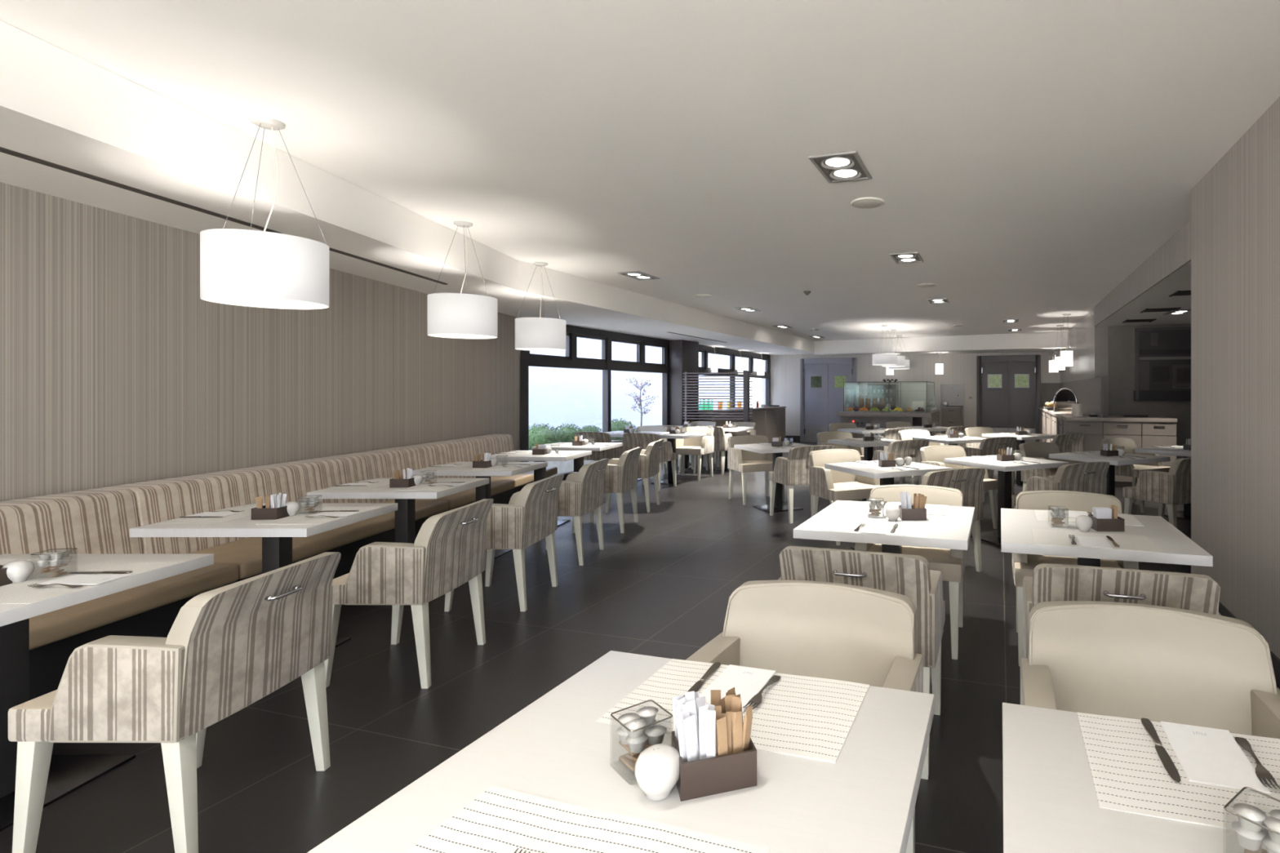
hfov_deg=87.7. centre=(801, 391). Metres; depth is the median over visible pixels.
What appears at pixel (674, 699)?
sachet
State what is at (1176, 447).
placemat
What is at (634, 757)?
packet
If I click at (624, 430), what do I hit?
caddy
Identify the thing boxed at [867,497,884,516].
cube
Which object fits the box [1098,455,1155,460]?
placemat
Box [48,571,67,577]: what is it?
packet
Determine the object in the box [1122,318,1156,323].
ceiling vent
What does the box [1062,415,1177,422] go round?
countertop
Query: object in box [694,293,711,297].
ceiling speaker
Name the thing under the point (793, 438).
baseboard
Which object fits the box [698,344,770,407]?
window
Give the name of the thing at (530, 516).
armchair
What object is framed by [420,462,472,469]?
placemat
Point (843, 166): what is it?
recessed light
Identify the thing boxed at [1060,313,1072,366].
pendant lamp
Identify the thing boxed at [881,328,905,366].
pendant lamp
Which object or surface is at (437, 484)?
napkin
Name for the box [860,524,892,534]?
napkin
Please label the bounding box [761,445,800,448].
placemat
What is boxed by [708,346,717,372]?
pendant lamp
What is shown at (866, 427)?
caddy
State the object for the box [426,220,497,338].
pendant lamp
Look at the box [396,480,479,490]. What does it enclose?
placemat
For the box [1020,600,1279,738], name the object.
armchair
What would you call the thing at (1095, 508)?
packet
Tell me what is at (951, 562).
armchair
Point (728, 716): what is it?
sachet
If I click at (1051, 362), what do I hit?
pendant lamp
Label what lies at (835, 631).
armchair
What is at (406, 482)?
caddy
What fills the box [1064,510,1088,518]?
napkin
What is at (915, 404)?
menu card
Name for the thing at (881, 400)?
jar
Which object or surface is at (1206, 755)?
napkin
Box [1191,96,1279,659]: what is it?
wall
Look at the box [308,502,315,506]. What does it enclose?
pot
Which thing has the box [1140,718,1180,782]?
knife
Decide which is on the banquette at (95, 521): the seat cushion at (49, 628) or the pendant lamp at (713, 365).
the seat cushion at (49, 628)
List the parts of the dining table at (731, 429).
plate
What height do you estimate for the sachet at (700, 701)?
0.118 m
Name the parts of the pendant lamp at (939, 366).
lamp shade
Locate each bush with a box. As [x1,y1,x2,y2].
[528,422,561,450]
[554,423,583,442]
[577,425,602,431]
[611,417,636,439]
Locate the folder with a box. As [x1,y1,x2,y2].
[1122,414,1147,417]
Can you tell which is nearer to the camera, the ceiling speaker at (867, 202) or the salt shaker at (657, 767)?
the salt shaker at (657, 767)
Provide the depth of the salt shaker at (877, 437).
8.52 m
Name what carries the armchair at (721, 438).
on the floor
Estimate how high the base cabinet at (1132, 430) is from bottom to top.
0.965 m
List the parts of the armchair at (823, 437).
armrest, backrest, armrest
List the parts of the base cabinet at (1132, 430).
drawer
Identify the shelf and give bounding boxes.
[1133,326,1191,400]
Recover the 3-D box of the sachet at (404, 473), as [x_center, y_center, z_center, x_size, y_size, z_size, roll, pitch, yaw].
[-2.707,0.587,4.396,0.022,0.118,0.012,0,0,15]
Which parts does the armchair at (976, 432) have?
armrest, backrest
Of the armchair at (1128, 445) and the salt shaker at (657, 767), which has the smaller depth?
the salt shaker at (657, 767)
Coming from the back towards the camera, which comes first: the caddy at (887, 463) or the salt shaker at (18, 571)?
the caddy at (887, 463)
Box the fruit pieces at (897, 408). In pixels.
[893,406,902,411]
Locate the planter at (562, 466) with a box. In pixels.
[528,440,622,474]
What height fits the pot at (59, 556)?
0.022 m
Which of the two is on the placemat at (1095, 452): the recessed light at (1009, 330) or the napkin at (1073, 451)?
the napkin at (1073, 451)
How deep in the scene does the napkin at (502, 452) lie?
6.84 m
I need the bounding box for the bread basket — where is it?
[1045,407,1056,410]
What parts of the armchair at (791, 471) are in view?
seat, leg, armrest, leg, backrest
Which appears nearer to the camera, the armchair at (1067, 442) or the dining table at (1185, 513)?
the dining table at (1185, 513)
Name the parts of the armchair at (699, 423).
backrest, leg, leg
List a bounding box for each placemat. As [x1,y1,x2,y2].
[0,559,39,564]
[0,561,182,604]
[156,505,263,523]
[255,506,382,524]
[321,479,389,489]
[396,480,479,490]
[405,786,770,852]
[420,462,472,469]
[480,462,538,470]
[491,450,532,455]
[538,451,586,456]
[546,442,572,446]
[579,443,618,446]
[595,658,870,763]
[621,431,653,432]
[656,433,679,435]
[748,443,793,445]
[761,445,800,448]
[821,518,933,537]
[840,438,880,440]
[844,460,878,466]
[853,501,949,515]
[857,440,893,443]
[860,429,885,431]
[867,465,935,472]
[925,435,947,438]
[943,437,980,440]
[958,455,996,460]
[991,459,1053,466]
[993,432,1015,435]
[1012,434,1048,436]
[1031,528,1162,552]
[1034,509,1143,526]
[1062,451,1100,455]
[1076,712,1279,831]
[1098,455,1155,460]
[1144,445,1182,449]
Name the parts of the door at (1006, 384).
vision pane, pane trim, kick plate, vision pane, pane trim, kick plate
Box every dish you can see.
[1053,387,1078,412]
[1088,412,1097,417]
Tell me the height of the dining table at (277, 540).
0.750 m
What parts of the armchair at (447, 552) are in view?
leg, seat, armrest, leg, leg, backrest, handle, leg, armrest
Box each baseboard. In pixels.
[783,435,799,441]
[1218,601,1279,689]
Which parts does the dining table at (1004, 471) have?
plate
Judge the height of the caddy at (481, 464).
0.058 m
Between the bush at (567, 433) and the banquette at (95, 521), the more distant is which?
the bush at (567, 433)
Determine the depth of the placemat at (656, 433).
9.75 m
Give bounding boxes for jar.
[859,398,863,408]
[865,398,870,410]
[872,398,877,408]
[879,395,884,411]
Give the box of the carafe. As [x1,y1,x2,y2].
[844,404,850,410]
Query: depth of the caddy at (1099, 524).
3.00 m
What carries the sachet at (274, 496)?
in the caddy at (264, 513)
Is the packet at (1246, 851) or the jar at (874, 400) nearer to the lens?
the packet at (1246, 851)
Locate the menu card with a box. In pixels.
[911,400,924,409]
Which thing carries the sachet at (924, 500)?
in the caddy at (906, 514)
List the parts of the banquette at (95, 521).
backrest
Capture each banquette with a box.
[0,488,239,700]
[97,452,448,586]
[362,434,557,514]
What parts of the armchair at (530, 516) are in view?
leg, leg, armrest, leg, armrest, backrest, handle, leg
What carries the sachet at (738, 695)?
in the caddy at (717, 775)
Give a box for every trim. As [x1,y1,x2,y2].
[520,350,528,462]
[940,384,964,433]
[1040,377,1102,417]
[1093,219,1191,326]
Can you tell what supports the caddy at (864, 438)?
on the dining table at (868, 447)
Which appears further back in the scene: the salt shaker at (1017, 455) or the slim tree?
the slim tree
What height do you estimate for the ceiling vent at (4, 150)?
0.012 m
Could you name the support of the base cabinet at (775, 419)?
on the floor
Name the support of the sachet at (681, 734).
in the caddy at (717, 775)
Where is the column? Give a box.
[669,339,698,461]
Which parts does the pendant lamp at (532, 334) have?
lamp shade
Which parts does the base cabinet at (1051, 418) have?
door, door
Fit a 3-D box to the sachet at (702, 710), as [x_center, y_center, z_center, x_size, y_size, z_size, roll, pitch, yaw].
[-0.161,0.574,1.059,0.019,0.118,0.008,0,0,-33]
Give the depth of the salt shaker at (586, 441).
7.85 m
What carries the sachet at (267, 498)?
in the caddy at (264, 513)
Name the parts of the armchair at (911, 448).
armrest, leg, backrest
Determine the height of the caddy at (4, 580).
0.058 m
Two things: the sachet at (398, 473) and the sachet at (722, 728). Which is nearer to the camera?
the sachet at (722, 728)
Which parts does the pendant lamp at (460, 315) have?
lamp shade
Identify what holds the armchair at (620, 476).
on the floor
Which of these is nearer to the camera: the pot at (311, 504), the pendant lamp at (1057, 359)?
the pot at (311, 504)
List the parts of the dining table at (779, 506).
plate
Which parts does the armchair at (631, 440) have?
backrest, leg, armrest, leg, seat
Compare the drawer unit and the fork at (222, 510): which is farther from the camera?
the drawer unit
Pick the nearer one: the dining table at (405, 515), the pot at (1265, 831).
the pot at (1265, 831)
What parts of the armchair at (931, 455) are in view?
armrest, backrest, armrest, seat, leg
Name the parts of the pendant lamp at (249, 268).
lamp shade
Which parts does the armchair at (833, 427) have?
armrest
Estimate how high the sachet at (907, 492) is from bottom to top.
0.119 m
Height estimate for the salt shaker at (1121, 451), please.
0.074 m
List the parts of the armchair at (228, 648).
seat, leg, armrest, leg, leg, backrest, handle, leg, armrest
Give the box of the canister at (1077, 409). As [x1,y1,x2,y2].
[1071,404,1082,416]
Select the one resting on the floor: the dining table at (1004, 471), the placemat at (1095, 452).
the dining table at (1004, 471)
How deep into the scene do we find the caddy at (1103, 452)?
6.51 m
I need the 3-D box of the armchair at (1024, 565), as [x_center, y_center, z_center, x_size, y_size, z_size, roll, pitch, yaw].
[1.457,0.989,3.489,0.604,0.822,0.590,0,0,17]
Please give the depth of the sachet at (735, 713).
1.08 m
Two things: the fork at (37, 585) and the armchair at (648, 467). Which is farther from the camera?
the armchair at (648, 467)
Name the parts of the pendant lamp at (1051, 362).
lamp shade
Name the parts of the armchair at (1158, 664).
armrest, armrest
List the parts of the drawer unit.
drawer, drawer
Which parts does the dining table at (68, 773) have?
plate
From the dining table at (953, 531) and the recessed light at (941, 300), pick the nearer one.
the dining table at (953, 531)
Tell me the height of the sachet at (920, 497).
0.108 m
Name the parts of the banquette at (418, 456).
backrest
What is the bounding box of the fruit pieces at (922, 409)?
[915,407,924,411]
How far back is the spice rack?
14.66 m
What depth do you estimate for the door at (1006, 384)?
16.37 m
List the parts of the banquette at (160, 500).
backrest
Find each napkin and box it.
[37,574,132,584]
[185,511,243,516]
[310,511,361,516]
[337,483,376,485]
[431,483,466,485]
[434,464,461,466]
[502,452,521,453]
[505,465,530,466]
[698,664,776,712]
[856,460,875,463]
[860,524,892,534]
[884,502,901,508]
[893,466,918,471]
[973,455,992,458]
[1018,461,1038,464]
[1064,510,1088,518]
[1073,451,1092,453]
[1076,536,1111,548]
[1124,456,1146,458]
[1160,721,1271,794]
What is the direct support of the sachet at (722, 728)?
in the caddy at (717, 775)
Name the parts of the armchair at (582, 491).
armrest, leg, armrest, backrest, leg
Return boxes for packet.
[40,565,51,570]
[40,568,59,573]
[48,564,67,568]
[48,568,64,574]
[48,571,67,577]
[537,444,545,448]
[618,740,639,755]
[618,753,635,771]
[625,752,639,761]
[644,739,652,748]
[773,437,778,441]
[1051,523,1062,525]
[1053,521,1064,524]
[1093,506,1101,516]
[1094,507,1110,517]
[1095,508,1111,519]
[1244,841,1262,852]
[1261,848,1267,852]
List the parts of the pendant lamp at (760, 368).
lamp shade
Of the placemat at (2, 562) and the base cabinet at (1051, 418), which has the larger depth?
the base cabinet at (1051, 418)
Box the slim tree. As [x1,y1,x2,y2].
[625,377,658,426]
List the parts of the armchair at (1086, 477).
seat, armrest, backrest, handle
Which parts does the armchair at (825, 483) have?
leg, armrest, backrest, leg, seat, armrest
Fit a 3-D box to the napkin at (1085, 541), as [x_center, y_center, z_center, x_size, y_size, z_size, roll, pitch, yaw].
[1.253,0.645,2.772,0.116,0.003,0.200,0,0,17]
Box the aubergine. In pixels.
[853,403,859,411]
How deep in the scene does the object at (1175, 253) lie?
6.43 m
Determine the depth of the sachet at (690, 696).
1.10 m
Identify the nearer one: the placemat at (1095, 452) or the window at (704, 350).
the placemat at (1095, 452)
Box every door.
[800,357,857,442]
[976,355,1040,446]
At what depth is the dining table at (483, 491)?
5.42 m
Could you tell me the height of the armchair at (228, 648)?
0.822 m
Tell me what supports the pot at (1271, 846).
in the cube at (1244, 788)
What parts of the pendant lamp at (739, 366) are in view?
lamp shade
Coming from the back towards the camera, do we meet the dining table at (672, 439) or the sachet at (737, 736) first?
the dining table at (672, 439)
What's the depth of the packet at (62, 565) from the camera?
2.26 m
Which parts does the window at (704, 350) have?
sash, sash, sash, sash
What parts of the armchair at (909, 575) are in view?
handle, backrest, leg, armrest, leg, seat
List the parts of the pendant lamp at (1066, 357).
lamp shade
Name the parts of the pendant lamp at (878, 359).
lamp shade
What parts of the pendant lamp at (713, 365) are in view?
lamp shade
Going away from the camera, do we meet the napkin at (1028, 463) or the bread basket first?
the napkin at (1028, 463)
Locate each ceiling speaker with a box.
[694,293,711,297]
[850,196,884,208]
[916,283,936,287]
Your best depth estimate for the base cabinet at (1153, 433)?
9.25 m
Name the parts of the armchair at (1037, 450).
leg, armrest, backrest, seat, armrest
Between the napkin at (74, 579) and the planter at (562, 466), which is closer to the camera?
the napkin at (74, 579)
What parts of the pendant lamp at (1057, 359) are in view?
lamp shade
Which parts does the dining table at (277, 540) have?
plate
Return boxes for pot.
[35,559,51,567]
[38,552,53,559]
[47,558,62,566]
[49,551,64,559]
[56,550,70,557]
[60,555,72,564]
[300,502,308,506]
[301,497,308,502]
[308,497,315,502]
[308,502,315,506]
[616,726,627,744]
[617,712,639,733]
[624,718,646,738]
[625,733,648,753]
[636,706,657,725]
[643,719,656,733]
[644,725,666,745]
[868,504,875,509]
[875,504,882,509]
[1051,512,1058,518]
[1053,509,1059,513]
[1058,508,1065,513]
[1058,513,1066,518]
[1231,821,1265,850]
[1233,803,1266,832]
[1261,822,1269,835]
[1262,835,1279,852]
[1263,816,1279,844]
[1269,809,1279,819]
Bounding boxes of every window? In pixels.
[528,324,669,480]
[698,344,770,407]
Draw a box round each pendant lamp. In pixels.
[200,115,328,309]
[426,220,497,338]
[515,262,565,351]
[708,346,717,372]
[735,350,743,374]
[756,352,764,375]
[872,324,897,365]
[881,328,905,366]
[886,366,893,374]
[888,335,909,369]
[935,352,943,374]
[1048,349,1058,372]
[1054,324,1065,370]
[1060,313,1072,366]
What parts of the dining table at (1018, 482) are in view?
plate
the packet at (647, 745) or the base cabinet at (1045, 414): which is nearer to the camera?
the packet at (647, 745)
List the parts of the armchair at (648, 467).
leg, armrest, leg, armrest, backrest, leg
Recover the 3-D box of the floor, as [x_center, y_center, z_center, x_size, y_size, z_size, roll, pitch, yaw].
[2.258,1.460,7.475,12.554,0.120,21.950,0,0,0]
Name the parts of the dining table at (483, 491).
plate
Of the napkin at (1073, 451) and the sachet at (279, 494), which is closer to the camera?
the sachet at (279, 494)
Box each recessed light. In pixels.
[617,271,659,279]
[734,306,760,311]
[772,324,792,328]
[808,151,871,182]
[808,335,824,337]
[888,251,923,263]
[927,297,949,303]
[1003,319,1018,322]
[1008,328,1022,331]
[1163,309,1191,315]
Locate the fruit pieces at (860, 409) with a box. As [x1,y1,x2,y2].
[858,406,867,410]
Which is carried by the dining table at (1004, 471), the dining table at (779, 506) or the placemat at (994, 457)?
the placemat at (994, 457)
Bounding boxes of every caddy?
[0,564,13,586]
[251,504,288,519]
[389,476,415,487]
[472,459,492,467]
[532,448,547,454]
[572,440,585,445]
[623,429,634,432]
[669,430,679,434]
[671,723,756,801]
[771,440,782,446]
[862,435,874,441]
[865,426,873,429]
[878,458,895,466]
[898,505,926,520]
[923,424,932,427]
[947,433,959,438]
[996,453,1014,461]
[1015,431,1026,435]
[1088,514,1124,531]
[1100,449,1118,456]
[1182,444,1191,450]
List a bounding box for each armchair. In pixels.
[8,551,341,852]
[324,498,493,688]
[444,474,564,611]
[524,458,609,565]
[572,447,642,533]
[574,431,623,462]
[605,439,663,512]
[622,432,676,491]
[635,425,666,478]
[657,425,693,472]
[675,426,714,480]
[685,580,923,852]
[688,421,716,466]
[693,426,732,475]
[716,422,755,466]
[727,435,784,505]
[768,445,836,523]
[777,546,945,779]
[808,448,879,545]
[817,431,863,461]
[828,422,864,438]
[854,484,966,659]
[866,440,928,502]
[873,427,915,477]
[885,421,911,428]
[897,429,943,484]
[901,467,985,572]
[920,444,997,528]
[934,426,973,448]
[964,426,1015,479]
[964,436,1017,502]
[1012,461,1110,508]
[1012,490,1138,666]
[1018,441,1081,491]
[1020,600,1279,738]
[1022,563,1221,658]
[1051,433,1084,453]
[1101,437,1170,512]
[1122,457,1191,528]
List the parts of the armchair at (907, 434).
backrest, armrest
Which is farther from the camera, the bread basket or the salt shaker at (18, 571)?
the bread basket
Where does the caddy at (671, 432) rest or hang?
on the dining table at (672, 439)
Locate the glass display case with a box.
[843,381,934,413]
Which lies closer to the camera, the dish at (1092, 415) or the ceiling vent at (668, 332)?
the dish at (1092, 415)
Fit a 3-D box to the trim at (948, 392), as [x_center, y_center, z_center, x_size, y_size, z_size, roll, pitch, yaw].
[3.913,0.515,16.809,0.594,1.430,0.025,0,0,17]
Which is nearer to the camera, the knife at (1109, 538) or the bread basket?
the knife at (1109, 538)
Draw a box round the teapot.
[942,400,948,405]
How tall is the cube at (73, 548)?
0.089 m
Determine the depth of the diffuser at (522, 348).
6.91 m
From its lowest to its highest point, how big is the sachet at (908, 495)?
0.119 m
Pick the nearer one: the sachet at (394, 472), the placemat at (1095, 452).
the sachet at (394, 472)
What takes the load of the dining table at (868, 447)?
on the floor
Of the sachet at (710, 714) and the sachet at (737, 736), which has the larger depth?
the sachet at (737, 736)
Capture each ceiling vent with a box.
[0,146,448,284]
[668,332,727,342]
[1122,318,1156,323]
[1140,307,1180,312]
[1168,290,1191,297]
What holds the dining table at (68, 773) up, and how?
on the floor
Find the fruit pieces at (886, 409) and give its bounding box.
[882,406,891,411]
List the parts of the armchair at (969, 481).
backrest, handle, leg, armrest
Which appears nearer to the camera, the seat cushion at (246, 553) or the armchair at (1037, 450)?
the seat cushion at (246, 553)
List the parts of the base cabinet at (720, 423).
door, door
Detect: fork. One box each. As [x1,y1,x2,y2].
[26,583,83,587]
[213,510,244,511]
[304,515,338,517]
[514,848,530,852]
[742,675,780,709]
[853,522,866,531]
[1068,534,1076,545]
[1235,737,1279,789]
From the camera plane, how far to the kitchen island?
14.29 m
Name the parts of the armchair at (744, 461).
leg, armrest, leg, backrest, seat, leg, armrest, leg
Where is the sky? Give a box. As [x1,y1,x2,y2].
[528,337,747,432]
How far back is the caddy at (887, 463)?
5.59 m
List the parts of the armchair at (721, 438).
leg, leg, backrest, leg, armrest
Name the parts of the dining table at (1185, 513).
plate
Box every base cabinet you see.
[698,411,741,457]
[741,409,764,435]
[764,408,785,443]
[1039,409,1043,441]
[1043,411,1048,442]
[1048,413,1055,442]
[1054,416,1063,435]
[1063,420,1102,462]
[1102,421,1141,487]
[1141,422,1176,466]
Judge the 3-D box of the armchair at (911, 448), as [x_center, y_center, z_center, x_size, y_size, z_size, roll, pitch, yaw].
[1.194,0.989,8.009,0.604,0.822,0.590,0,0,-28]
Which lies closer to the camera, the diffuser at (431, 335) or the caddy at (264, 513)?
the caddy at (264, 513)
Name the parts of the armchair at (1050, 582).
armrest, handle, backrest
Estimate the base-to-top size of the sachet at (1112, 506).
0.108 m
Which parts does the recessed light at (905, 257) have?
bulb, bulb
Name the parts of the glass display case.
corner post, glass, corner post, corner post, corner post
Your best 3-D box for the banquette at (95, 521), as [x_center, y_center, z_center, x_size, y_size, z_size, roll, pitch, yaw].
[-3.577,0.972,2.565,0.835,0.857,2.146,0,0,0]
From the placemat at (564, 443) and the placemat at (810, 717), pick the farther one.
the placemat at (564, 443)
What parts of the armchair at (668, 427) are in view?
backrest, leg, leg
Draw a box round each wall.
[0,182,520,501]
[760,351,1061,447]
[1061,307,1108,415]
[1108,324,1191,459]
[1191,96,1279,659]
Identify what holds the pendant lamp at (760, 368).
hanging from the ceiling at (58, 106)
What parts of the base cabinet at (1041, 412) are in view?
door, door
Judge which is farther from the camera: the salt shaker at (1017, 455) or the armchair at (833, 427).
the armchair at (833, 427)
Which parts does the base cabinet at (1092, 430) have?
drawer, door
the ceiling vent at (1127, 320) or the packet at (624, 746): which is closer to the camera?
the packet at (624, 746)
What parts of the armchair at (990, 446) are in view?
armrest, leg, backrest, leg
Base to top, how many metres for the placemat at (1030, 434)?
0.003 m
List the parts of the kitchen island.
control panel, panel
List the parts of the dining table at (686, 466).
plate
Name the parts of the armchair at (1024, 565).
leg, armrest, leg, seat, backrest, armrest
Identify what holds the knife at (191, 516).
on the placemat at (247, 508)
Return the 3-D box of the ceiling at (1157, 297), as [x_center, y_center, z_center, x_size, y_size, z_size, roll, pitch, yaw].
[5.619,-1.202,6.812,3.850,0.311,6.480,0,0,17]
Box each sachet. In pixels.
[255,497,260,508]
[258,497,262,508]
[265,496,270,508]
[270,494,274,508]
[272,493,276,507]
[276,494,279,507]
[278,493,281,506]
[280,493,286,506]
[393,470,395,479]
[396,470,399,479]
[402,469,405,479]
[406,468,410,479]
[408,468,412,478]
[672,694,681,746]
[676,714,687,762]
[677,695,684,717]
[677,697,685,716]
[679,704,686,716]
[680,711,689,719]
[684,691,694,702]
[684,700,698,745]
[684,715,697,761]
[692,714,699,759]
[694,691,699,700]
[695,696,705,725]
[698,705,708,759]
[706,703,715,711]
[706,710,715,758]
[711,689,720,706]
[714,705,721,753]
[716,716,728,755]
[718,697,724,713]
[720,713,732,754]
[724,694,734,713]
[725,711,736,737]
[727,687,735,696]
[731,696,741,712]
[731,711,742,753]
[734,693,742,731]
[742,704,752,751]
[899,493,902,507]
[902,491,905,508]
[903,492,906,508]
[905,491,908,508]
[906,494,911,508]
[913,493,916,506]
[914,496,919,508]
[919,496,923,508]
[922,496,927,508]
[1111,505,1115,519]
[1113,506,1117,519]
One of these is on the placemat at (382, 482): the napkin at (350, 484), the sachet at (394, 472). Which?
the napkin at (350, 484)
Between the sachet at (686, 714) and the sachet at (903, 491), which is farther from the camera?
the sachet at (903, 491)
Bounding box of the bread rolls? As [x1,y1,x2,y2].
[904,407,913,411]
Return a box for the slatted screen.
[682,371,752,422]
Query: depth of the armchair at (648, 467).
7.47 m
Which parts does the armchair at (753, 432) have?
leg, backrest, armrest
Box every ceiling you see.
[0,0,1279,341]
[0,20,813,355]
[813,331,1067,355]
[1095,261,1191,326]
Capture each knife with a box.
[69,571,133,573]
[179,515,221,518]
[318,510,359,511]
[429,466,454,466]
[684,662,720,697]
[889,523,897,533]
[1106,535,1119,546]
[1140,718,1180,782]
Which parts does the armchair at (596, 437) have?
armrest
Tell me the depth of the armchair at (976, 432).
10.52 m
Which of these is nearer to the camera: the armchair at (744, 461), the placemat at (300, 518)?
the placemat at (300, 518)
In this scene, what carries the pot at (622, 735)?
in the cube at (653, 701)
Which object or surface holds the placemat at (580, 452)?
on the dining table at (540, 473)
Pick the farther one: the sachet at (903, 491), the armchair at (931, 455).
the armchair at (931, 455)
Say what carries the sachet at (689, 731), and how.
in the caddy at (717, 775)
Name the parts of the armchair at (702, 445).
armrest, leg, seat, backrest, leg, armrest, leg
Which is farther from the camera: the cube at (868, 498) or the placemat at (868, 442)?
the placemat at (868, 442)
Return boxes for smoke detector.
[803,290,810,295]
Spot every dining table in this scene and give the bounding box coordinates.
[0,554,213,831]
[129,502,397,647]
[306,478,488,543]
[307,650,933,852]
[411,462,547,558]
[489,450,591,526]
[531,442,622,503]
[604,431,657,480]
[651,431,706,484]
[675,425,697,469]
[707,426,753,471]
[733,442,811,512]
[793,500,974,687]
[824,462,952,550]
[827,438,899,501]
[837,427,887,435]
[896,426,948,435]
[912,435,984,445]
[943,457,1068,546]
[982,433,1055,487]
[1000,508,1213,566]
[1002,702,1266,852]
[1048,450,1170,496]
[1134,445,1191,520]
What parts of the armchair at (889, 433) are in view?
armrest, backrest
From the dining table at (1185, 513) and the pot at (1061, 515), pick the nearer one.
the pot at (1061, 515)
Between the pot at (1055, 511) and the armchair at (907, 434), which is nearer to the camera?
the pot at (1055, 511)
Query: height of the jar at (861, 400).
0.360 m
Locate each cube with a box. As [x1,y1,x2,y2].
[30,547,76,555]
[297,495,321,498]
[610,699,672,732]
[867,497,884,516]
[1048,506,1068,509]
[1222,786,1279,852]
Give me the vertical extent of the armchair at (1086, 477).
0.822 m
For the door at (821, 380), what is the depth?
17.81 m
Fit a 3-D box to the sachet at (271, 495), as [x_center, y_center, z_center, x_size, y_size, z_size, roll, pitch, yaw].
[-2.708,0.587,3.300,0.024,0.119,0.009,0,0,22]
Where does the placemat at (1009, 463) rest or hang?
on the dining table at (1004, 471)
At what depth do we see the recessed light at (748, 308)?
10.59 m
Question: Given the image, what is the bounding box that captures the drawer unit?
[942,408,961,434]
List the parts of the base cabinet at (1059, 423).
door, door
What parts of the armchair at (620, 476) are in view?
leg, leg, armrest, leg, armrest, backrest, leg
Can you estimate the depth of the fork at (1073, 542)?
2.77 m
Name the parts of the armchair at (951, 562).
armrest, seat, backrest, leg, armrest, leg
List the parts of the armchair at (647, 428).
backrest, leg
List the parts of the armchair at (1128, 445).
backrest, armrest, leg, leg, armrest, seat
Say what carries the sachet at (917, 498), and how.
in the caddy at (906, 514)
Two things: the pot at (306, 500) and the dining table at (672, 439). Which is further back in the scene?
the dining table at (672, 439)
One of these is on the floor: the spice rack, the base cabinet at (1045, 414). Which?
the base cabinet at (1045, 414)
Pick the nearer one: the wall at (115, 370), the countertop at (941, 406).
the wall at (115, 370)
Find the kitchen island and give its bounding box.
[836,409,939,436]
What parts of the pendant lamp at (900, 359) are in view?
lamp shade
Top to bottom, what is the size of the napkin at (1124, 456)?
0.003 m
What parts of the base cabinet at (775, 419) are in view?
door, door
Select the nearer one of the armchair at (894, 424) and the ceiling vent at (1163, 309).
the ceiling vent at (1163, 309)
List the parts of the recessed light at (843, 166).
bulb, bulb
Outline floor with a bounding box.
[0,441,1191,852]
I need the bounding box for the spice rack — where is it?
[882,379,897,381]
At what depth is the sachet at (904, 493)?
3.30 m
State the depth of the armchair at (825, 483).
6.27 m
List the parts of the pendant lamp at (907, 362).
lamp shade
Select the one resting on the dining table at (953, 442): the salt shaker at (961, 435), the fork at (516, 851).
the salt shaker at (961, 435)
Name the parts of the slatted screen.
post, post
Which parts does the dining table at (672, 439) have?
plate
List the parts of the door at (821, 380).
vision pane, pane trim, kick plate, vision pane, pane trim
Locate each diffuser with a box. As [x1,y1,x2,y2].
[204,295,326,306]
[430,333,494,337]
[520,347,559,350]
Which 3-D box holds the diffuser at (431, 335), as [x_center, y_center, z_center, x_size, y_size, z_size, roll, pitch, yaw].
[-2.730,-0.461,5.200,0.488,0.004,0.488,0,0,-34]
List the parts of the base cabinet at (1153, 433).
drawer, door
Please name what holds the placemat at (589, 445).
on the dining table at (578, 462)
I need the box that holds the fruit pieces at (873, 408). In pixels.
[869,407,879,411]
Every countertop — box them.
[698,406,786,413]
[836,409,939,417]
[941,406,962,408]
[1039,407,1088,419]
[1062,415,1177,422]
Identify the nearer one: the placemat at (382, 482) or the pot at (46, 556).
the pot at (46, 556)
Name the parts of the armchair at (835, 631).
armrest, backrest, armrest, leg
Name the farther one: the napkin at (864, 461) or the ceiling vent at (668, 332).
the ceiling vent at (668, 332)
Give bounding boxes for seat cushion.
[29,564,239,650]
[186,500,448,579]
[391,466,557,510]
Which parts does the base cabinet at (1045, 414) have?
door, door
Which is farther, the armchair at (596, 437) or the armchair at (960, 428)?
the armchair at (960, 428)
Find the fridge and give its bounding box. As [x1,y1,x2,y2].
[866,384,898,409]
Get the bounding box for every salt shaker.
[0,560,34,582]
[284,501,300,515]
[411,474,422,485]
[489,457,497,466]
[546,446,551,453]
[582,439,588,444]
[635,743,679,800]
[675,429,679,434]
[782,440,789,445]
[874,435,879,440]
[885,506,900,521]
[895,457,903,466]
[903,456,911,465]
[958,432,964,438]
[1013,453,1021,460]
[1075,515,1093,532]
[1116,448,1124,455]
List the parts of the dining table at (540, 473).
plate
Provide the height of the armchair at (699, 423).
0.822 m
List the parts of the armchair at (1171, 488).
leg, seat, armrest, leg, leg, backrest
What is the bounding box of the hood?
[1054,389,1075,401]
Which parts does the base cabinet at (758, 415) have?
door, door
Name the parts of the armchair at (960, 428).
armrest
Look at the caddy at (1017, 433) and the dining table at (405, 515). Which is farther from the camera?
the caddy at (1017, 433)
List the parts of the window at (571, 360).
sash, sash, sash, sash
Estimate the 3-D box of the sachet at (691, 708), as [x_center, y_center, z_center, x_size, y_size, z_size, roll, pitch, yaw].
[-0.178,0.569,1.074,0.014,0.118,0.034,0,0,42]

